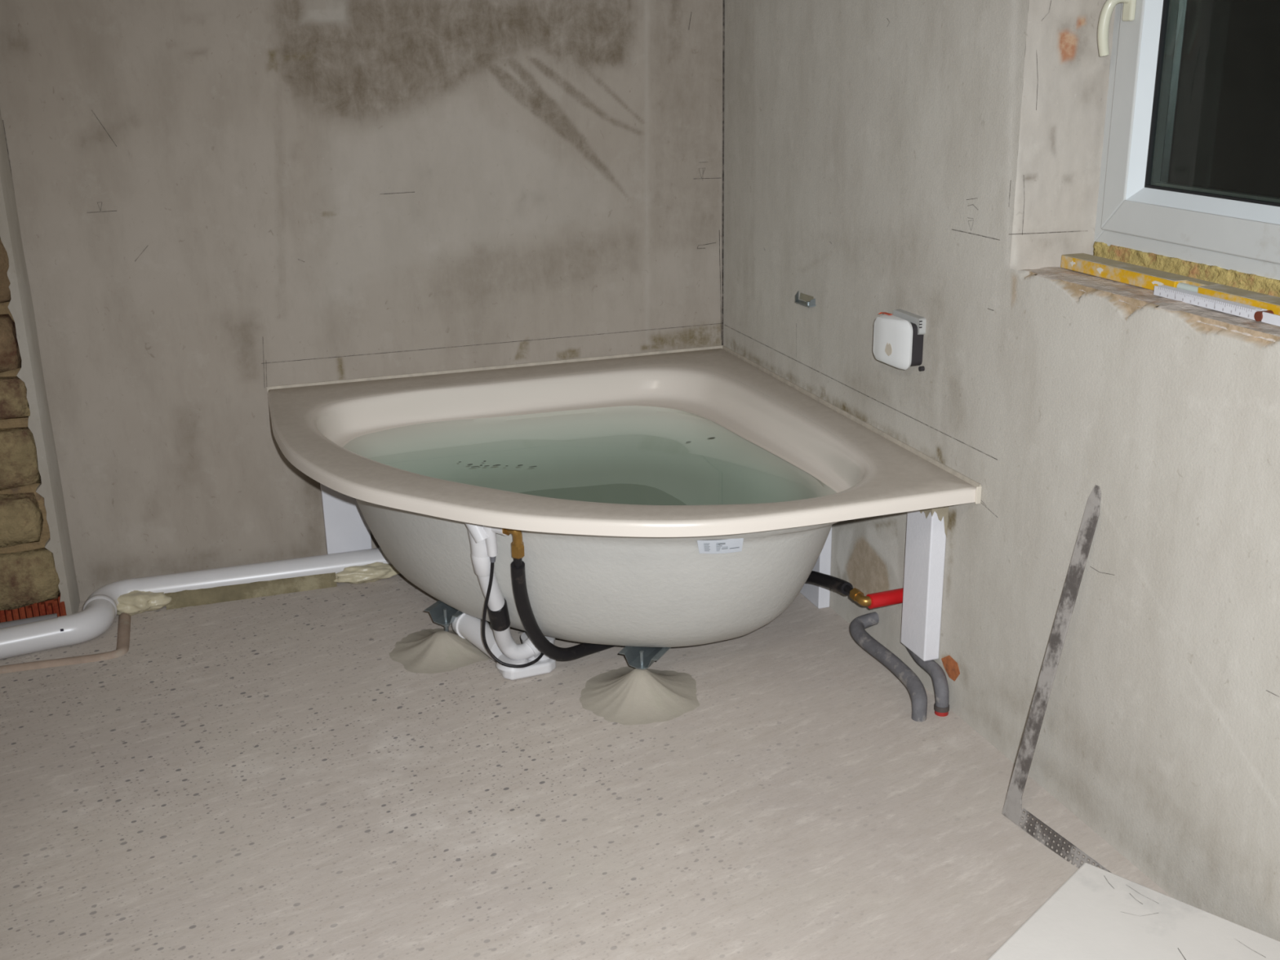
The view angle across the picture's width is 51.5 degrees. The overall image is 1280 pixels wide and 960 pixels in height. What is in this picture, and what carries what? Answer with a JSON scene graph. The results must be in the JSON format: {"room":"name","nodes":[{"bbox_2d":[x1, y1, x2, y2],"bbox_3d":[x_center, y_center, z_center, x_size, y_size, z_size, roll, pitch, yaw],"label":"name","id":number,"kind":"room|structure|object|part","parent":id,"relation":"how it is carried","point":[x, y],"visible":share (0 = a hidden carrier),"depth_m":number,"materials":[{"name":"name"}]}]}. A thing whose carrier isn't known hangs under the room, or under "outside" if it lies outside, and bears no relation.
{"room":"unfinished bathroom","nodes":[
{"label":"unfinished bathroom","id":0,"kind":"room"},
{"bbox_2d":[0,110,79,622],"bbox_3d":[-2.276,-0.726,3.178,1.388,2.500,0.194,-7,19,-17],"label":"wall pier","id":1,"kind":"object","parent":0,"point":[37,575],"visible":0.94,"depth_m":3.55,"materials":[{"name":"stone"}]},
{"bbox_2d":[0,0,724,600],"bbox_3d":[-0.704,-0.948,3.769,2.030,2.500,0.001,-7,19,-17],"label":"wall","id":2,"kind":"structure","parent":0,"point":[220,203],"depth_m":3.80,"materials":[{"name":"paint"}]},
{"bbox_2d":[320,483,372,554],"bbox_3d":[-0.894,-0.012,3.989,0.134,0.480,0.032,-7,19,-17],"label":"support block","id":3,"kind":"object","parent":2,"relation":"attached to","point":[346,528],"visible":0.34,"depth_m":4.02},
{"bbox_2d":[0,573,1171,959],"bbox_3d":[-0.504,1.080,1.616,3.400,0.001,5.200,-7,19,-17],"label":"floor","id":4,"kind":"structure","parent":0,"point":[260,778],"depth_m":2.79,"materials":[{"name":"beige concrete"}]},
{"bbox_2d":[0,613,57,628],"bbox_3d":[-1.976,0.457,3.458,0.854,0.066,0.065,-9,20,-23],"label":"pipe","id":5,"kind":"object","parent":4,"relation":"on","point":[8,624],"visible":0.26,"depth_m":3.58,"materials":[{"name":"grey plastic"}]},
{"bbox_2d":[0,613,130,673],"bbox_3d":[-1.885,0.488,3.483,1.032,0.034,0.287,-7,19,-17],"label":"pipe","id":6,"kind":"object","parent":4,"relation":"on","point":[124,620],"visible":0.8,"depth_m":3.48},
{"bbox_2d":[116,590,172,616],"bbox_3d":[-1.428,0.342,3.780,0.181,0.068,0.125,-7,19,-17],"label":"expanding foam","id":7,"kind":"object","parent":4,"relation":"on","point":[135,602],"visible":0.83,"depth_m":3.75,"materials":[{"name":"beige plastic"}]},
{"bbox_2d":[0,547,391,659],"bbox_3d":[-1.470,0.358,3.700,2.039,0.089,0.266,-11,21,-27],"label":"drain pipe","id":8,"kind":"object","parent":4,"relation":"on","point":[98,614],"visible":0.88,"depth_m":3.78,"materials":[{"name":"white plastic"}]},
{"bbox_2d":[164,572,337,609],"bbox_3d":[-1.134,0.314,3.879,0.480,0.048,0.049,-7,19,-17],"label":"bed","id":9,"kind":"object","parent":4,"relation":"on","point":[184,598],"visible":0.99,"depth_m":3.86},
{"bbox_2d":[333,561,399,583],"bbox_3d":[-0.813,0.275,3.970,0.240,0.058,0.086,-7,19,-17],"label":"expanding foam","id":10,"kind":"object","parent":4,"relation":"on","point":[372,572],"visible":0.86,"depth_m":3.94,"materials":[{"name":"beige plastic"}]},
{"bbox_2d":[389,627,491,673],"bbox_3d":[-0.516,0.424,3.515,0.328,0.052,0.312,-7,19,-17],"label":"pile","id":11,"kind":"object","parent":4,"relation":"on","point":[429,651],"visible":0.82,"depth_m":3.47,"materials":[{"name":"beige sand"}]},
{"bbox_2d":[579,666,699,724],"bbox_3d":[0.000,0.495,3.250,0.347,0.068,0.345,-7,19,-17],"label":"pile","id":12,"kind":"object","parent":4,"relation":"on","point":[624,695],"visible":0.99,"depth_m":3.21,"materials":[{"name":"beige sand"}]},
{"bbox_2d":[266,345,982,669],"bbox_3d":[-0.167,0.129,3.469,1.438,0.545,1.516,-7,19,-17],"label":"bathtub","id":13,"kind":"object","parent":12,"relation":"on","point":[646,540],"visible":0.98,"depth_m":3.38,"materials":[{"name":"plastic"}]},
{"bbox_2d":[452,522,555,679],"bbox_3d":[-0.336,0.250,3.300,0.254,0.504,0.452,-7,19,-17],"label":"drain fitting","id":14,"kind":"object","parent":13,"relation":"attached to","point":[514,661],"visible":0.94,"depth_m":3.30,"materials":[{"name":"white plastic"}]},
{"bbox_2d":[452,610,503,661],"bbox_3d":[-0.413,0.402,3.460,0.125,0.084,0.205,-7,19,-17],"label":"outlet","id":15,"kind":"object","parent":14,"relation":"attached to","point":[468,627],"depth_m":3.44,"materials":[{"name":"white plastic"}]},
{"bbox_2d":[471,553,494,577],"bbox_3d":[-0.367,0.191,3.105,0.050,0.065,0.063,2,19,10],"label":"socket","id":16,"kind":"object","parent":14,"relation":"attached to","point":[483,564],"depth_m":3.08,"materials":[{"name":"white plastic"}]},
{"bbox_2d":[495,653,528,671],"bbox_3d":[-0.323,0.459,3.359,0.084,0.016,0.084,-7,19,-17],"label":"cup","id":17,"kind":"object","parent":14,"relation":"on","point":[520,663],"depth_m":3.33,"materials":[{"name":"white plastic"}]},
{"bbox_2d":[267,348,976,537],"bbox_3d":[-0.171,-0.014,3.419,1.433,0.230,1.510,-7,19,-17],"label":"bathtub rim","id":18,"kind":"object","parent":13,"relation":"in","point":[606,437],"depth_m":3.70,"materials":[{"name":"plastic"}]},
{"bbox_2d":[490,526,871,661],"bbox_3d":[0.070,0.238,3.305,0.925,0.483,0.442,-7,19,-17],"label":"hose","id":19,"kind":"object","parent":13,"relation":"attached to","point":[527,618],"visible":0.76,"depth_m":3.24,"materials":[{"name":"black plastic"}]},
{"bbox_2d":[703,542,728,551],"bbox_3d":[0.168,0.148,2.939,0.054,0.023,0.011,-1,18,-1],"label":"print","id":20,"kind":"object","parent":13,"relation":"attached to","point":[707,546],"depth_m":2.94},
{"bbox_3d":[-0.155,0.040,3.406,1.118,0.134,1.192,-7,19,-17],"label":"water","id":21,"kind":"object","parent":13,"relation":"in","visible":0},
{"bbox_2d":[459,437,714,466],"bbox_3d":[-0.123,-0.071,3.524,0.706,0.001,0.113,-7,19,-17],"label":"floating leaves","id":22,"kind":"object","parent":21,"relation":"on","point":[708,437],"visible":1,"depth_m":3.44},
{"bbox_2d":[849,612,927,721],"bbox_3d":[0.612,0.455,3.297,0.098,0.102,0.439,-3,18,-5],"label":"pipe","id":23,"kind":"object","parent":4,"relation":"on","point":[916,689],"visible":1,"depth_m":3.26,"materials":[{"name":"grey plastic"}]},
{"bbox_2d":[1001,484,1111,872],"bbox_3d":[0.862,0.404,2.482,0.143,0.717,0.354,-7,19,-17],"label":"square","id":24,"kind":"object","parent":4,"relation":"on","point":[1012,810],"visible":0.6,"depth_m":2.62,"materials":[{"name":"metal"}]},
{"bbox_2d":[987,862,1279,959],"bbox_3d":[0.731,0.850,2.090,0.360,0.100,0.620,15,24,40],"label":"board","id":25,"kind":"object","parent":4,"relation":"on","point":[1098,913],"visible":1,"depth_m":2.22,"materials":[{"name":"grey"}]},
{"bbox_2d":[723,0,1279,941],"bbox_3d":[1.223,-0.317,1.772,0.315,2.500,5.200,-7,19,-17],"label":"wall","id":26,"kind":"structure","parent":0,"point":[873,157],"depth_m":2.72,"materials":[{"name":"paint"}]},
{"bbox_2d":[795,290,816,307],"bbox_3d":[0.451,-0.496,3.647,0.018,0.030,0.112,-7,19,-17],"label":"clip","id":27,"kind":"object","parent":26,"relation":"attached to","point":[811,301],"visible":1,"depth_m":3.65,"materials":[{"name":"metal"}]},
{"bbox_3d":[0.436,-0.510,3.688,0.002,0.028,0.025,9,21,27],"label":"plate","id":28,"kind":"part","parent":27,"relation":"part of","materials":[{"name":"metal"}]},
{"bbox_3d":[0.451,-0.486,3.650,0.018,0.009,0.112,-7,19,-17],"label":"plate","id":29,"kind":"part","parent":27,"relation":"part of","materials":[{"name":"metal"}]},
{"bbox_3d":[0.467,-0.482,3.601,0.018,0.020,0.003,-5,19,-11],"label":"plate","id":30,"kind":"part","parent":27,"relation":"part of","materials":[{"name":"metal"}]},
{"bbox_2d":[800,527,831,608],"bbox_3d":[0.494,0.088,3.705,0.036,0.535,0.128,-7,19,-17],"label":"support block","id":31,"kind":"object","parent":26,"relation":"attached to","point":[820,596],"visible":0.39,"depth_m":3.71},
{"bbox_2d":[866,587,903,608],"bbox_3d":[0.619,0.292,3.289,0.120,0.038,0.038,-8,20,-21],"label":"supply pipe","id":32,"kind":"object","parent":26,"relation":"attached to","point":[893,597],"visible":0.62,"depth_m":3.27,"materials":[{"name":"red plastic"}]},
{"bbox_2d":[872,308,926,371],"bbox_3d":[0.616,-0.331,3.132,0.074,0.125,0.145,-7,19,-17],"label":"box","id":33,"kind":"object","parent":26,"relation":"attached to","point":[898,337],"visible":1,"depth_m":3.10,"materials":[{"name":"plastic"}]},
{"bbox_3d":[0.633,-0.372,3.121,0.016,0.040,0.128,-7,19,-17],"label":"wall plate","id":34,"kind":"part","parent":33,"relation":"part of","materials":[{"name":"white plastic"}]},
{"bbox_2d":[900,506,948,661],"bbox_3d":[0.676,0.210,3.160,0.043,0.433,0.115,-7,19,-17],"label":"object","id":35,"kind":"object","parent":26,"relation":"attached to","point":[926,529],"visible":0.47,"depth_m":3.14,"materials":[{"name":"paint"}]},
{"bbox_2d":[904,645,949,716],"bbox_3d":[0.692,0.472,3.233,0.042,0.107,0.260,-4,19,-9],"label":"pipe","id":36,"kind":"object","parent":26,"relation":"attached to","point":[941,706],"visible":0.86,"depth_m":3.13,"materials":[{"name":"grey plastic"}]},
{"bbox_2d":[1060,253,1279,315],"bbox_3d":[1.056,-0.301,2.271,0.053,0.027,1.037,-7,19,-17],"label":"spirit level","id":37,"kind":"object","parent":26,"relation":"on","point":[1104,268],"visible":0.8,"depth_m":2.48,"materials":[{"name":"yellow paint"}]},
{"bbox_2d":[1093,241,1279,297],"bbox_3d":[1.169,-0.274,2.173,0.049,0.085,1.340,-7,19,-17],"label":"strip","id":38,"kind":"object","parent":26,"relation":"on","point":[1253,282],"visible":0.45,"depth_m":2.50,"materials":[{"name":"yellow"}]},
{"bbox_2d":[1093,0,1279,279],"bbox_3d":[1.156,-0.759,1.999,0.145,0.983,1.372,-7,19,-17],"label":"window","id":39,"kind":"structure","parent":26,"relation":"in","point":[1239,232],"depth_m":2.56,"materials":[{"name":"white plastic"}]},
{"bbox_3d":[0.918,-0.882,2.569,0.062,0.117,0.033,-7,19,-17],"label":"handle","id":40,"kind":"part","parent":39,"relation":"part of","materials":[{"name":"white plastic"}]},
{"bbox_3d":[0.944,-0.952,2.547,0.012,0.135,0.028,-7,19,-17],"label":"handle plate","id":41,"kind":"part","parent":39,"relation":"part of","materials":[{"name":"white plastic"}]},
{"bbox_2d":[1153,284,1279,326],"bbox_3d":[1.034,-0.274,2.205,0.026,0.017,0.515,-7,19,-17],"label":"folding rule","id":42,"kind":"object","parent":26,"relation":"on","point":[1243,310],"visible":1,"depth_m":2.29,"materials":[{"name":"white paint"}]}
]}

